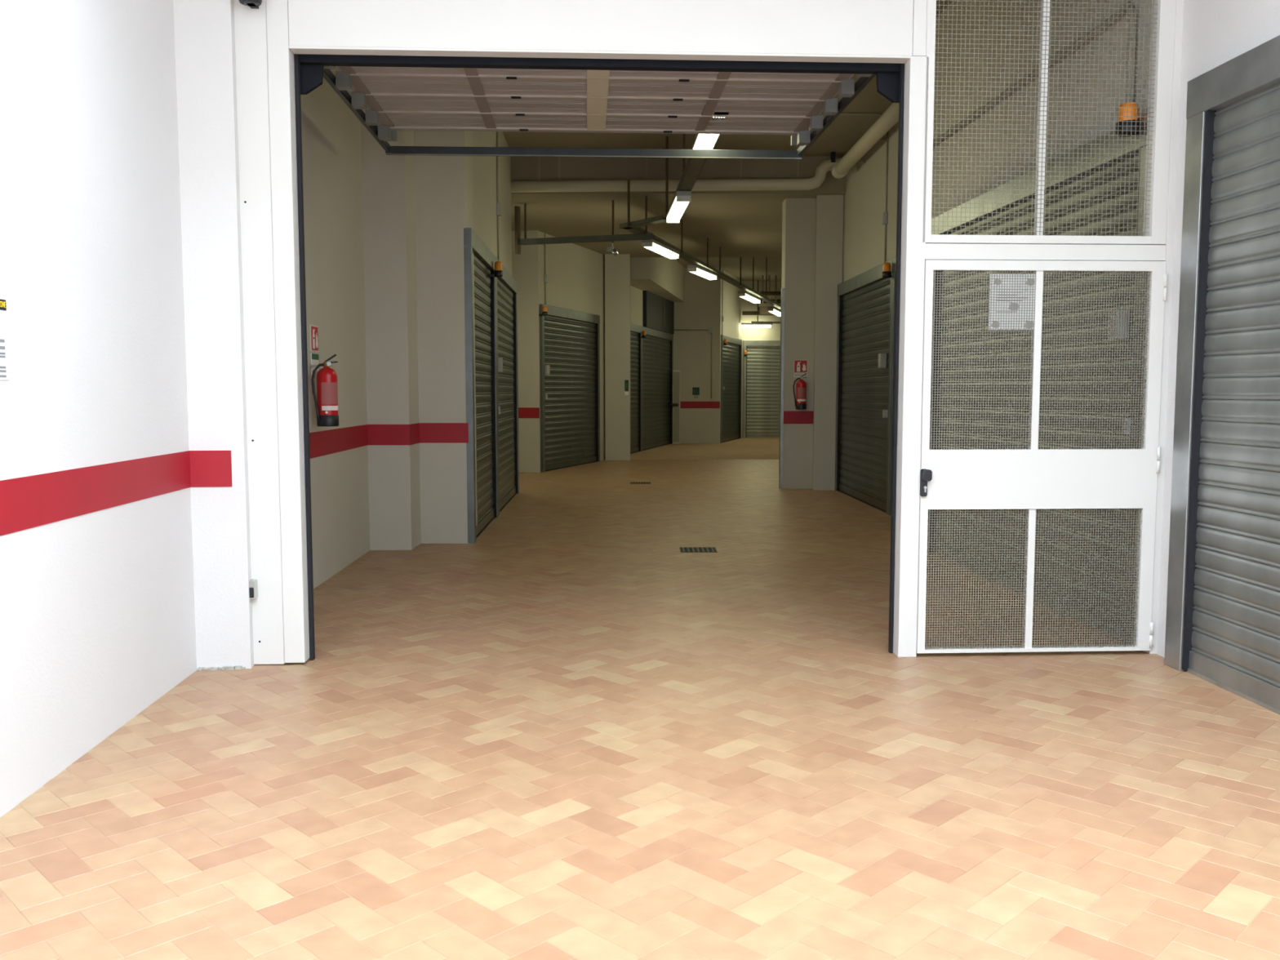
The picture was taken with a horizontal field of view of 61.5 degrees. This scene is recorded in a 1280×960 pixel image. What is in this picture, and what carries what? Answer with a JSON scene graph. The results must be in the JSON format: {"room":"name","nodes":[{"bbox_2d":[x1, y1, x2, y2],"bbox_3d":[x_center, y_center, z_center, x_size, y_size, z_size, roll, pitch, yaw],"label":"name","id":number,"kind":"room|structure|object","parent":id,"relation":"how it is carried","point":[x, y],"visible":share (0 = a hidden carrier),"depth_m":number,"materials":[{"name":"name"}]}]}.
{"room":"parking garage","nodes":[
{"label":"parking garage","id":0,"kind":"room"},
{"bbox_2d":[0,0,196,817],"bbox_3d":[-2.115,-0.445,-1.875,0.304,4.500,15.400,0,5,-4],"label":"wall","id":1,"kind":"structure","parent":0,"point":[97,609],"depth_m":4.63,"materials":[{"name":"white paint"}]},
{"bbox_2d":[0,290,10,380],"bbox_3d":[-2.327,-0.516,3.771,0.006,0.325,0.420,0,5,-4],"label":"notice","id":2,"kind":"object","parent":1,"relation":"attached to","point":[4,348],"visible":1,"depth_m":3.95,"materials":[{"name":"white paper"}]},
{"bbox_2d":[173,0,254,671],"bbox_3d":[-2.476,-1.095,5.881,0.591,4.500,0.220,-1,5,-7],"label":"wall","id":3,"kind":"structure","parent":0,"point":[205,33],"depth_m":5.83,"materials":[{"name":"white paint"}]},
{"bbox_2d":[238,0,262,8],"bbox_3d":[-2.063,-2.616,5.692,0.120,0.185,0.145,0,5,-3],"label":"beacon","id":4,"kind":"object","parent":3,"relation":"attached to","point":[253,4],"visible":1,"depth_m":5.70,"materials":[{"name":"black plastic"}]},
{"bbox_2d":[248,578,257,599],"bbox_3d":[-2.169,0.612,6.009,0.048,0.110,0.054,0,5,-3],"label":"photocell","id":5,"kind":"object","parent":3,"relation":"attached to","point":[253,589],"visible":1,"depth_m":5.99,"materials":[{"name":"white plastic"}]},
{"bbox_2d":[233,0,310,664],"bbox_3d":[-2.081,-1.152,5.967,0.365,4.400,0.160,0,5,-3],"label":"trim","id":6,"kind":"structure","parent":3,"relation":"attached to","point":[264,60],"depth_m":5.92,"materials":[{"name":"white paint"}]},
{"bbox_2d":[300,66,369,588],"bbox_3d":[-2.697,-1.651,8.039,0.303,5.250,4.410,0,5,-2],"label":"wall","id":7,"kind":"structure","parent":0,"point":[331,136],"depth_m":9.17,"materials":[{"name":"beige paint"}]},
{"bbox_2d":[310,324,318,370],"bbox_3d":[-2.557,-1.037,8.452,0.009,0.350,0.210,0,5,-2],"label":"sign","id":8,"kind":"object","parent":7,"relation":"attached to","point":[313,329],"visible":0.98,"depth_m":8.44,"materials":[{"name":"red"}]},
{"bbox_2d":[310,354,338,426],"bbox_3d":[-2.451,-0.697,8.348,0.217,0.560,0.169,-4,6,-37],"label":"fire extinguisher","id":9,"kind":"object","parent":7,"relation":"attached to","point":[326,402],"visible":1,"depth_m":8.30,"materials":[{"name":"red metal"}]},
{"bbox_2d":[316,414,338,426],"bbox_3d":[-2.432,-0.463,8.380,0.166,0.088,0.166,-4,6,-37],"label":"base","id":10,"kind":"object","parent":9,"relation":"on","point":[322,420],"depth_m":8.31,"materials":[{"name":"black plastic"}]},
{"bbox_2d":[320,382,337,404],"bbox_3d":[-2.394,-0.669,8.313,0.130,0.170,0.034,-4,6,-37],"label":"print","id":11,"kind":"object","parent":9,"relation":"on","point":[329,390],"depth_m":8.29,"materials":[{"name":"red"}]},
{"bbox_2d":[413,130,477,543],"bbox_3d":[-2.021,-1.894,10.934,0.596,5.250,0.503,0,5,0],"label":"pillar","id":12,"kind":"structure","parent":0,"point":[444,194],"depth_m":10.73,"materials":[{"name":"beige paint"}]},
{"bbox_2d":[472,131,511,275],"bbox_3d":[-2.032,-2.103,13.428,0.400,5.250,5.357,0,5,-2],"label":"wall","id":13,"kind":"structure","parent":0,"point":[484,167],"depth_m":13.37,"materials":[{"name":"beige paint"}]},
{"bbox_2d":[463,227,498,543],"bbox_3d":[-1.742,-1.024,11.927,0.080,3.150,2.329,0,5,-2],"label":"roller shutter","id":14,"kind":"object","parent":13,"relation":"attached to","point":[485,286],"visible":0.98,"depth_m":11.80,"materials":[{"name":"metal"}]},
{"bbox_2d":[488,261,502,277],"bbox_3d":[-1.701,-2.489,12.679,0.160,0.185,0.100,0,5,-2],"label":"beacon","id":15,"kind":"object","parent":14,"relation":"attached to","point":[498,273],"visible":1,"depth_m":12.64,"materials":[{"name":"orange plastic"}]},
{"bbox_2d":[496,131,502,260],"bbox_3d":[-1.818,-3.719,13.859,0.060,1.900,0.110,0,5,-2],"label":"conduit","id":16,"kind":"object","parent":13,"relation":"attached to","point":[499,206],"visible":0.88,"depth_m":13.85,"materials":[{"name":"beige"}]},
{"bbox_2d":[495,257,519,515],"bbox_3d":[-1.803,-1.248,14.612,0.110,3.150,3.052,0,5,-2],"label":"roller shutter","id":17,"kind":"object","parent":13,"relation":"attached to","point":[507,355],"visible":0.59,"depth_m":14.89,"materials":[{"name":"metal"}]},
{"bbox_2d":[511,230,540,472],"bbox_3d":[-2.424,-2.679,20.314,1.122,5.250,0.303,1,5,8],"label":"wall","id":18,"kind":"structure","parent":0,"point":[526,265],"depth_m":20.14,"materials":[{"name":"beige paint"}]},
{"bbox_2d":[539,231,605,460],"bbox_3d":[-1.349,-2.853,22.395,0.300,5.250,4.676,1,5,17],"label":"wall","id":19,"kind":"structure","parent":0,"point":[576,273],"depth_m":22.05,"materials":[{"name":"beige paint"}]},
{"bbox_2d":[544,232,549,304],"bbox_3d":[-1.705,-4.055,20.530,0.060,1.456,0.536,1,5,17],"label":"conduit","id":20,"kind":"object","parent":19,"relation":"attached to","point":[546,276],"visible":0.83,"depth_m":20.31,"materials":[{"name":"beige"}]},
{"bbox_2d":[539,303,599,471],"bbox_3d":[-1.363,-1.846,21.753,0.110,3.150,3.226,1,5,17],"label":"roller shutter","id":21,"kind":"object","parent":19,"relation":"attached to","point":[570,340],"visible":1,"depth_m":21.62,"materials":[{"name":"metal"}]},
{"bbox_2d":[538,305,547,315],"bbox_3d":[-1.803,-3.159,20.053,0.160,0.185,0.100,1,5,17],"label":"beacon","id":22,"kind":"object","parent":21,"relation":"attached to","point":[544,313],"visible":1,"depth_m":20.01,"materials":[{"name":"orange plastic"}]},
{"bbox_2d":[604,253,630,460],"bbox_3d":[-0.495,-3.001,24.159,0.544,5.250,1.150,0,5,0],"label":"wall column","id":23,"kind":"structure","parent":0,"point":[617,268],"depth_m":23.60,"materials":[{"name":"beige paint"}]},
{"bbox_2d":[624,380,628,395],"bbox_3d":[-0.293,-2.034,23.660,0.085,0.330,0.006,0,5,0],"label":"light switch","id":24,"kind":"object","parent":23,"relation":"attached to","point":[626,382],"visible":1,"depth_m":23.65,"materials":[{"name":"green"}]},
{"bbox_2d":[630,285,642,326],"bbox_3d":[0.011,-3.325,28.023,0.300,5.250,7.036,1,5,13],"label":"wall","id":25,"kind":"structure","parent":0,"point":[636,295],"depth_m":26.80,"materials":[{"name":"beige paint"}]},
{"bbox_2d":[630,323,641,453],"bbox_3d":[-0.144,-2.243,26.494,0.079,3.150,1.418,1,5,13],"label":"roller shutter","id":26,"kind":"object","parent":25,"relation":"attached to","point":[635,330],"visible":0.59,"depth_m":26.71,"materials":[{"name":"metal"}]},
{"bbox_2d":[641,330,645,337],"bbox_3d":[0.075,-3.663,27.050,0.160,0.185,0.100,1,5,13],"label":"beacon","id":27,"kind":"object","parent":26,"relation":"attached to","point":[643,331],"visible":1,"depth_m":27.00,"materials":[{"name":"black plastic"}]},
{"bbox_2d":[641,326,673,451],"bbox_3d":[0.468,-2.469,29.189,0.080,3.150,4.109,1,5,13],"label":"roller shutter","id":28,"kind":"object","parent":25,"relation":"attached to","point":[657,345],"visible":0.98,"depth_m":29.09,"materials":[{"name":"metal"}]},
{"bbox_2d":[642,290,674,333],"bbox_3d":[0.539,-4.740,29.291,0.120,1.340,3.695,1,5,13],"label":"panel","id":29,"kind":"object","parent":25,"relation":"attached to","point":[658,312],"visible":0.57,"depth_m":28.85,"materials":[{"name":"metal"}]},
{"bbox_2d":[0,437,1279,959],"bbox_3d":[1.750,0.146,18.326,12.500,0.250,38.500,0,5,0],"label":"floor","id":30,"kind":"structure","parent":0,"point":[566,731],"depth_m":4.28,"materials":[{"name":"tile"}]},
{"bbox_2d":[360,106,421,550],"bbox_3d":[-2.421,-1.859,10.512,0.408,5.250,0.552,0,5,0],"label":"wall pier","id":31,"kind":"object","parent":30,"relation":"on","point":[388,197],"visible":0.76,"depth_m":10.31,"materials":[{"name":"beige paint"}]},
{"bbox_2d":[630,482,650,484],"bbox_3d":[0.010,0.051,17.955,0.344,0.006,0.324,0,5,0],"label":"floor drain","id":32,"kind":"object","parent":30,"relation":"on","point":[630,482],"visible":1,"depth_m":17.90,"materials":[{"name":"black metal"}]},
{"bbox_2d":[668,369,680,444],"bbox_3d":[0.975,-2.099,30.950,0.370,2.120,0.205,0,5,0],"label":"tall cabinet","id":33,"kind":"object","parent":30,"relation":"on","point":[676,373],"visible":1,"depth_m":30.92,"materials":[{"name":"beige metal"}]},
{"bbox_2d":[672,267,721,443],"bbox_3d":[1.648,-3.602,31.339,1.401,5.250,0.503,1,5,7],"label":"wall pier","id":34,"kind":"object","parent":30,"relation":"on","point":[701,307],"visible":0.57,"depth_m":31.09,"materials":[{"name":"beige paint"}]},
{"bbox_2d":[673,327,712,398],"bbox_3d":[1.528,-3.380,31.091,1.126,2.048,0.060,1,5,7],"label":"conduit","id":35,"kind":"object","parent":34,"relation":"attached to","point":[710,329],"visible":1,"depth_m":31.00,"materials":[{"name":"beige"}]},
{"bbox_2d":[692,387,699,398],"bbox_3d":[1.622,-2.530,31.178,0.200,0.310,0.006,1,5,7],"label":"exit sign","id":36,"kind":"object","parent":34,"relation":"attached to","point":[695,391],"visible":1,"depth_m":31.18,"materials":[{"name":"green plastic"}]},
{"bbox_2d":[679,546,717,552],"bbox_3d":[0.565,0.680,10.450,0.354,0.006,0.324,0,5,0],"label":"floor drain","id":37,"kind":"object","parent":30,"relation":"on","point":[682,549],"visible":1,"depth_m":10.45,"materials":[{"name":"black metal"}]},
{"bbox_2d":[781,198,816,488],"bbox_3d":[2.502,-2.398,16.958,0.499,5.250,0.403,0,5,0],"label":"wall pier","id":38,"kind":"object","parent":30,"relation":"on","point":[798,215],"visible":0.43,"depth_m":16.77,"materials":[{"name":"beige paint"}]},
{"bbox_2d":[778,288,785,488],"bbox_3d":[2.229,-1.429,16.894,0.045,3.130,0.132,0,5,0],"label":"guard","id":39,"kind":"object","parent":38,"relation":"attached to","point":[783,290],"visible":1,"depth_m":16.85,"materials":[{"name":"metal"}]},
{"bbox_2d":[792,373,806,409],"bbox_3d":[2.505,-1.379,16.722,0.174,0.560,0.208,4,6,39],"label":"fire extinguisher","id":40,"kind":"object","parent":38,"relation":"attached to","point":[800,400],"visible":1,"depth_m":16.66,"materials":[{"name":"red metal"}]},
{"bbox_2d":[795,404,806,409],"bbox_3d":[2.507,-1.144,16.738,0.166,0.088,0.166,0,5,0],"label":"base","id":41,"kind":"object","parent":40,"relation":"on","point":[798,406],"depth_m":16.67,"materials":[{"name":"black plastic"}]},
{"bbox_2d":[797,387,805,398],"bbox_3d":[2.507,-1.349,16.658,0.130,0.170,0.034,0,5,0],"label":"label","id":42,"kind":"object","parent":40,"relation":"on","point":[801,391],"depth_m":16.65,"materials":[{"name":"red"}]},
{"bbox_2d":[793,360,807,377],"bbox_3d":[2.513,-1.744,16.809,0.210,0.265,0.009,0,5,0],"label":"sign","id":43,"kind":"object","parent":38,"relation":"attached to","point":[800,366],"visible":1,"depth_m":16.81,"materials":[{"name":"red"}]},
{"bbox_2d":[511,155,845,257],"bbox_3d":[1.000,-4.926,20.059,10.000,0.570,7.800,0,5,0],"label":"ceiling","id":44,"kind":"structure","parent":0,"point":[748,223],"depth_m":17.23,"materials":[{"name":"paint"}]},
{"bbox_2d":[514,200,653,254],"bbox_3d":[-0.867,-3.973,16.830,2.265,0.790,0.235,1,5,17],"label":"cable tray","id":45,"kind":"object","parent":44,"relation":"hanging from","point":[518,242],"visible":1,"depth_m":16.86,"materials":[{"name":"metal"}]},
{"bbox_2d":[606,242,618,256],"bbox_3d":[-0.431,-3.646,16.976,0.185,0.226,0.095,0,5,0],"label":"emergency light","id":46,"kind":"object","parent":45,"relation":"attached to","point":[614,251],"visible":1,"depth_m":16.94,"materials":[{"name":"grey plastic"}]},
{"bbox_2d":[502,0,952,281],"bbox_3d":[1.750,-5.406,21.123,12.500,0.250,31.000,0,5,0],"label":"ceiling","id":47,"kind":"structure","parent":0,"point":[840,136],"depth_m":15.10,"materials":[{"name":"paint"}]},
{"bbox_2d":[293,53,904,660],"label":"door","id":48,"kind":"structure","parent":47,"relation":"attached to","point":[399,92],"depth_m":7.61,"materials":[{"name":"grey metal"}]},
{"bbox_2d":[619,136,668,228],"bbox_3d":[0.093,-4.242,15.422,0.180,1.120,1.128,-4,6,-37],"label":"cable tray","id":49,"kind":"object","parent":47,"relation":"hanging from","point":[660,219],"visible":0.83,"depth_m":15.31,"materials":[{"name":"metal"}]},
{"bbox_2d":[630,257,684,302],"bbox_3d":[0.360,-5.367,27.851,0.800,0.990,6.649,1,5,9],"label":"ceiling beam","id":50,"kind":"structure","parent":47,"relation":"attached to","point":[663,277],"depth_m":26.69,"materials":[{"name":"beige paint"}]},
{"bbox_2d":[511,151,841,192],"bbox_3d":[0.388,-4.562,15.968,5.577,0.573,0.185,0,5,0],"label":"drain pipe","id":51,"kind":"object","parent":47,"relation":"hanging from","point":[806,184],"visible":0.69,"depth_m":15.92,"materials":[{"name":"beige plastic"}]},
{"bbox_2d":[670,133,706,204],"bbox_3d":[0.570,-3.950,11.941,0.161,1.120,5.495,0,5,-2],"label":"cable tray","id":52,"kind":"object","parent":47,"relation":"hanging from","point":[693,167],"visible":0.24,"depth_m":12.04,"materials":[{"name":"metal"}]},
{"bbox_2d":[666,191,691,222],"bbox_3d":[0.486,-3.465,13.697,0.180,0.120,1.710,0,5,-3],"label":"lamp","id":53,"kind":"object","parent":52,"relation":"attached to","point":[681,200],"visible":1,"depth_m":13.32,"materials":[{"name":"grey plastic"}]},
{"bbox_2d":[692,116,719,149],"bbox_3d":[0.626,-3.123,9.615,0.180,0.120,1.635,0,5,-2],"label":"lamp","id":54,"kind":"object","parent":52,"relation":"attached to","point":[701,141],"visible":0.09,"depth_m":9.84,"materials":[{"name":"grey plastic"}]},
{"bbox_2d":[622,195,780,309],"bbox_3d":[2.217,-4.994,24.413,0.196,1.120,18.031,1,5,15],"label":"cable tray","id":55,"kind":"object","parent":47,"relation":"hanging from","point":[638,230],"visible":0.76,"depth_m":21.07,"materials":[{"name":"metal"}]},
{"bbox_2d":[641,240,679,258],"bbox_3d":[0.349,-3.801,17.718,0.180,0.120,1.674,1,5,17],"label":"lamp","id":56,"kind":"object","parent":55,"relation":"attached to","point":[655,246],"visible":0.94,"depth_m":17.48,"materials":[{"name":"grey plastic"}]},
{"bbox_2d":[687,265,717,279],"bbox_3d":[1.243,-4.098,21.259,0.180,0.120,1.659,2,5,18],"label":"lamp","id":57,"kind":"object","parent":55,"relation":"attached to","point":[695,269],"visible":1,"depth_m":20.99,"materials":[{"name":"grey plastic"}]},
{"bbox_2d":[690,268,716,279],"bbox_3d":[1.243,-4.071,21.262,0.170,0.065,1.579,2,5,18],"label":"diffuser","id":58,"kind":"object","parent":57,"relation":"attached to","point":[704,273],"depth_m":21.20,"materials":[{"name":"white plastic"}]},
{"bbox_2d":[737,291,760,303],"bbox_3d":[2.751,-4.575,26.963,0.180,0.120,2.208,1,5,16],"label":"lamp","id":59,"kind":"object","parent":55,"relation":"attached to","point":[744,295],"visible":1,"depth_m":26.63,"materials":[{"name":"grey plastic"}]},
{"bbox_2d":[767,306,780,316],"bbox_3d":[4.028,-4.987,31.884,0.180,0.120,2.235,1,5,15],"label":"lamp","id":60,"kind":"object","parent":55,"relation":"attached to","point":[771,309],"visible":0.73,"depth_m":31.21,"materials":[{"name":"grey plastic"}]},
{"bbox_2d":[768,309,780,315],"bbox_3d":[4.028,-4.960,31.887,0.170,0.065,2.155,1,5,15],"label":"diffuser","id":61,"kind":"object","parent":60,"relation":"attached to","point":[776,312],"depth_m":31.54,"materials":[{"name":"white plastic"}]},
{"bbox_2d":[741,280,780,327],"bbox_3d":[4.009,-5.639,34.392,1.564,1.500,0.140,-1,5,-8],"label":"lamp","id":62,"kind":"object","parent":47,"relation":"hanging from","point":[754,324],"visible":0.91,"depth_m":34.37,"materials":[{"name":"grey plastic"}]},
{"bbox_2d":[742,324,770,327],"bbox_3d":[3.732,-4.925,34.411,0.924,0.075,0.120,-1,5,-8],"label":"diffuser","id":63,"kind":"object","parent":62,"relation":"attached to","point":[743,326],"depth_m":34.35,"materials":[{"name":"white plastic"}]},
{"bbox_2d":[758,275,782,314],"bbox_3d":[4.493,-5.691,33.040,1.650,1.170,0.520,0,5,0],"label":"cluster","id":64,"kind":"object","parent":47,"relation":"hanging from","point":[762,309],"visible":0.27,"depth_m":32.95,"materials":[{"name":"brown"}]},
{"bbox_2d":[819,112,881,115],"bbox_3d":[1.540,-4.590,13.620,3.214,0.125,0.030,0,5,0],"label":"conduit","id":65,"kind":"object","parent":47,"relation":"attached to","point":[821,113],"visible":0.28,"depth_m":13.60,"materials":[{"name":"beige plastic"}]},
{"bbox_2d":[720,269,742,339],"bbox_3d":[2.713,-3.765,33.285,0.300,5.250,4.015,1,5,15],"label":"wall","id":66,"kind":"structure","parent":0,"point":[732,303],"depth_m":32.94,"materials":[{"name":"beige paint"}]},
{"bbox_2d":[721,269,724,334],"bbox_3d":[2.429,-5.192,31.447,0.060,1.900,0.110,1,5,15],"label":"conduit","id":67,"kind":"object","parent":66,"relation":"attached to","point":[722,317],"visible":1,"depth_m":31.44,"materials":[{"name":"beige"}]},
{"bbox_2d":[720,334,742,443],"bbox_3d":[2.797,-2.782,32.928,0.085,3.150,3.215,1,5,15],"label":"roller shutter","id":68,"kind":"object","parent":66,"relation":"attached to","point":[731,353],"visible":0.98,"depth_m":32.91,"materials":[{"name":"metal"}]},
{"bbox_2d":[741,280,781,437],"bbox_3d":[5.102,-3.928,35.230,4.400,5.250,0.300,-1,5,-8],"label":"wall","id":69,"kind":"structure","parent":0,"point":[772,333],"depth_m":34.80,"materials":[{"name":"beige paint"}]},
{"bbox_2d":[742,340,780,437],"bbox_3d":[4.832,-2.962,35.075,3.000,3.150,0.079,-1,5,-8],"label":"roller shutter","id":70,"kind":"object","parent":69,"relation":"attached to","point":[762,363],"visible":0.38,"depth_m":34.95,"materials":[{"name":"metal"}]},
{"bbox_2d":[812,195,843,490],"bbox_3d":[2.927,-2.383,16.782,0.399,5.250,0.600,1,5,7],"label":"wall","id":71,"kind":"structure","parent":0,"point":[829,208],"depth_m":16.50,"materials":[{"name":"beige paint"}]},
{"bbox_2d":[842,120,898,282],"bbox_3d":[3.349,-2.152,14.024,0.400,5.250,5.501,0,5,-1],"label":"wall","id":72,"kind":"structure","parent":0,"point":[864,197],"depth_m":14.61,"materials":[{"name":"beige paint"}]},
{"bbox_2d":[834,258,893,515],"bbox_3d":[3.072,-1.273,14.905,0.110,3.150,3.281,0,5,-1],"label":"roller shutter","id":73,"kind":"object","parent":72,"relation":"attached to","point":[864,300],"visible":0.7,"depth_m":14.86,"materials":[{"name":"metal"}]},
{"bbox_2d":[882,262,892,277],"bbox_3d":[3.053,-2.576,13.180,0.165,0.185,0.110,0,5,-1],"label":"beacon","id":74,"kind":"object","parent":73,"relation":"attached to","point":[886,273],"visible":0.98,"depth_m":13.14,"materials":[{"name":"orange plastic"}]},
{"bbox_2d":[831,102,898,178],"bbox_3d":[3.090,-4.347,13.770,0.525,0.283,3.570,0,5,-2],"label":"drain pipe","id":75,"kind":"object","parent":72,"relation":"attached to","point":[890,117],"visible":0.77,"depth_m":13.68,"materials":[{"name":"beige plastic"}]},
{"bbox_2d":[831,162,848,178],"bbox_3d":[2.877,-4.456,15.452,0.216,0.219,0.184,0,5,-3],"label":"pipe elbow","id":76,"kind":"object","parent":75,"relation":"attached to","point":[834,173],"depth_m":15.40,"materials":[{"name":"beige plastic"}]},
{"bbox_2d":[880,131,888,262],"bbox_3d":[3.123,-3.680,13.696,0.060,1.850,0.110,0,5,-1],"label":"conduit","id":77,"kind":"object","parent":72,"relation":"attached to","point":[885,214],"visible":0.9,"depth_m":13.68,"materials":[{"name":"beige"}]},
{"bbox_2d":[888,257,896,515],"bbox_3d":[3.140,-1.059,12.355,0.079,3.150,1.800,0,5,-1],"label":"roller shutter","id":78,"kind":"object","parent":72,"relation":"attached to","point":[894,260],"visible":0.06,"depth_m":13.18,"materials":[{"name":"metal"}]},
{"bbox_2d":[931,0,1279,657],"bbox_3d":[3.546,-1.056,0.927,0.403,5.250,21.236,0,5,-3],"label":"wall","id":79,"kind":"structure","parent":0,"point":[947,24],"depth_m":7.41,"materials":[{"name":"beige paint"}]},
{"bbox_2d":[927,508,1026,596],"label":"roller shutter","id":80,"kind":"object","parent":79,"relation":"attached to","point":[934,553],"depth_m":8.92,"materials":[{"name":"metal"}]},
{"bbox_2d":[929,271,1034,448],"label":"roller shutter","id":81,"kind":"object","parent":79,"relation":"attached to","point":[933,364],"depth_m":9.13,"materials":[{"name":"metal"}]},
{"bbox_2d":[931,168,1035,235],"label":"roller shutter","id":82,"kind":"object","parent":79,"relation":"attached to","point":[1013,221],"depth_m":8.55,"materials":[{"name":"metal"}]},
{"bbox_2d":[933,0,1137,146],"bbox_3d":[2.876,-2.696,8.453,0.052,0.762,3.906,0,5,-3],"label":"conduit","id":83,"kind":"object","parent":79,"relation":"attached to","point":[1002,95],"visible":0.55,"depth_m":6.99,"materials":[{"name":"beige"}]},
{"bbox_2d":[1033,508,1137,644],"label":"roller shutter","id":84,"kind":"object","parent":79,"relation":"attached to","point":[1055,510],"depth_m":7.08,"materials":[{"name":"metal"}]},
{"bbox_2d":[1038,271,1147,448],"label":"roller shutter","id":85,"kind":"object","parent":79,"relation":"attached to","point":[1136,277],"depth_m":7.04,"materials":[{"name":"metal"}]},
{"bbox_2d":[1043,114,1147,235],"label":"roller shutter","id":86,"kind":"object","parent":79,"relation":"attached to","point":[1062,177],"depth_m":6.90,"materials":[{"name":"metal"}]},
{"bbox_2d":[1115,102,1139,137],"bbox_3d":[2.909,-2.138,6.359,0.175,0.185,0.130,0,5,-3],"label":"beacon","id":87,"kind":"object","parent":86,"relation":"attached to","point":[1126,116],"visible":0.68,"depth_m":6.31,"materials":[{"name":"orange plastic"}]},
{"bbox_2d":[1164,35,1279,715],"bbox_3d":[3.102,-0.431,4.429,0.080,3.220,3.107,0,5,-3],"label":"roller shutter","id":88,"kind":"object","parent":79,"relation":"attached to","point":[1223,617],"visible":1,"depth_m":5.55,"materials":[{"name":"metal"}]},
{"bbox_3d":[4.752,-3.203,26.566,0.300,5.250,19.984,1,5,13],"label":"wall","id":89,"kind":"structure","parent":0,"visible":0},
{"bbox_2d":[742,311,775,315],"bbox_3d":[4.401,-5.211,33.592,2.399,0.120,0.120,0,5,0],"label":"steel rail","id":90,"kind":"object","parent":89,"relation":"attached to","point":[744,313],"visible":0.36,"depth_m":33.54,"materials":[{"name":"brown"}]},
{"bbox_3d":[0.389,-3.708,5.928,6.587,0.800,0.140,0,5,-3],"label":"wall","id":91,"kind":"structure","parent":0,"visible":0},
{"bbox_2d":[288,0,913,63],"bbox_3d":[-0.193,-2.845,5.901,3.410,1.013,0.120,0,5,-3],"label":"trim","id":92,"kind":"structure","parent":91,"relation":"attached to","point":[841,31],"depth_m":5.88,"materials":[{"name":"white paint"}]},
{"bbox_2d":[893,0,1183,657],"bbox_3d":[2.539,-1.170,6.189,2.087,4.400,0.140,0,5,-3],"label":"trim","id":93,"kind":"structure","parent":91,"relation":"attached to","point":[914,251],"depth_m":6.11,"materials":[{"name":"white paint"}]},
{"bbox_2d":[916,259,1167,653],"bbox_3d":[2.306,-0.120,6.191,1.403,2.256,0.097,0,5,-3],"label":"door","id":94,"kind":"structure","parent":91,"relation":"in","point":[1032,478],"depth_m":6.20,"materials":[{"name":"white paint"}]},
{"bbox_2d":[988,274,1035,329],"bbox_3d":[2.124,-1.013,6.125,0.270,0.315,0.004,0,5,-3],"label":"notice","id":95,"kind":"object","parent":94,"relation":"attached to","point":[1003,275],"visible":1,"depth_m":6.12,"materials":[{"name":"white paper"}]},
{"bbox_2d":[922,0,1176,244],"bbox_3d":[2.293,-2.352,6.058,1.412,2.022,0.100,0,5,-3],"label":"wire mesh panel","id":96,"kind":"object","parent":91,"relation":"in","point":[1162,18],"depth_m":6.06,"materials":[{"name":"white paint"}]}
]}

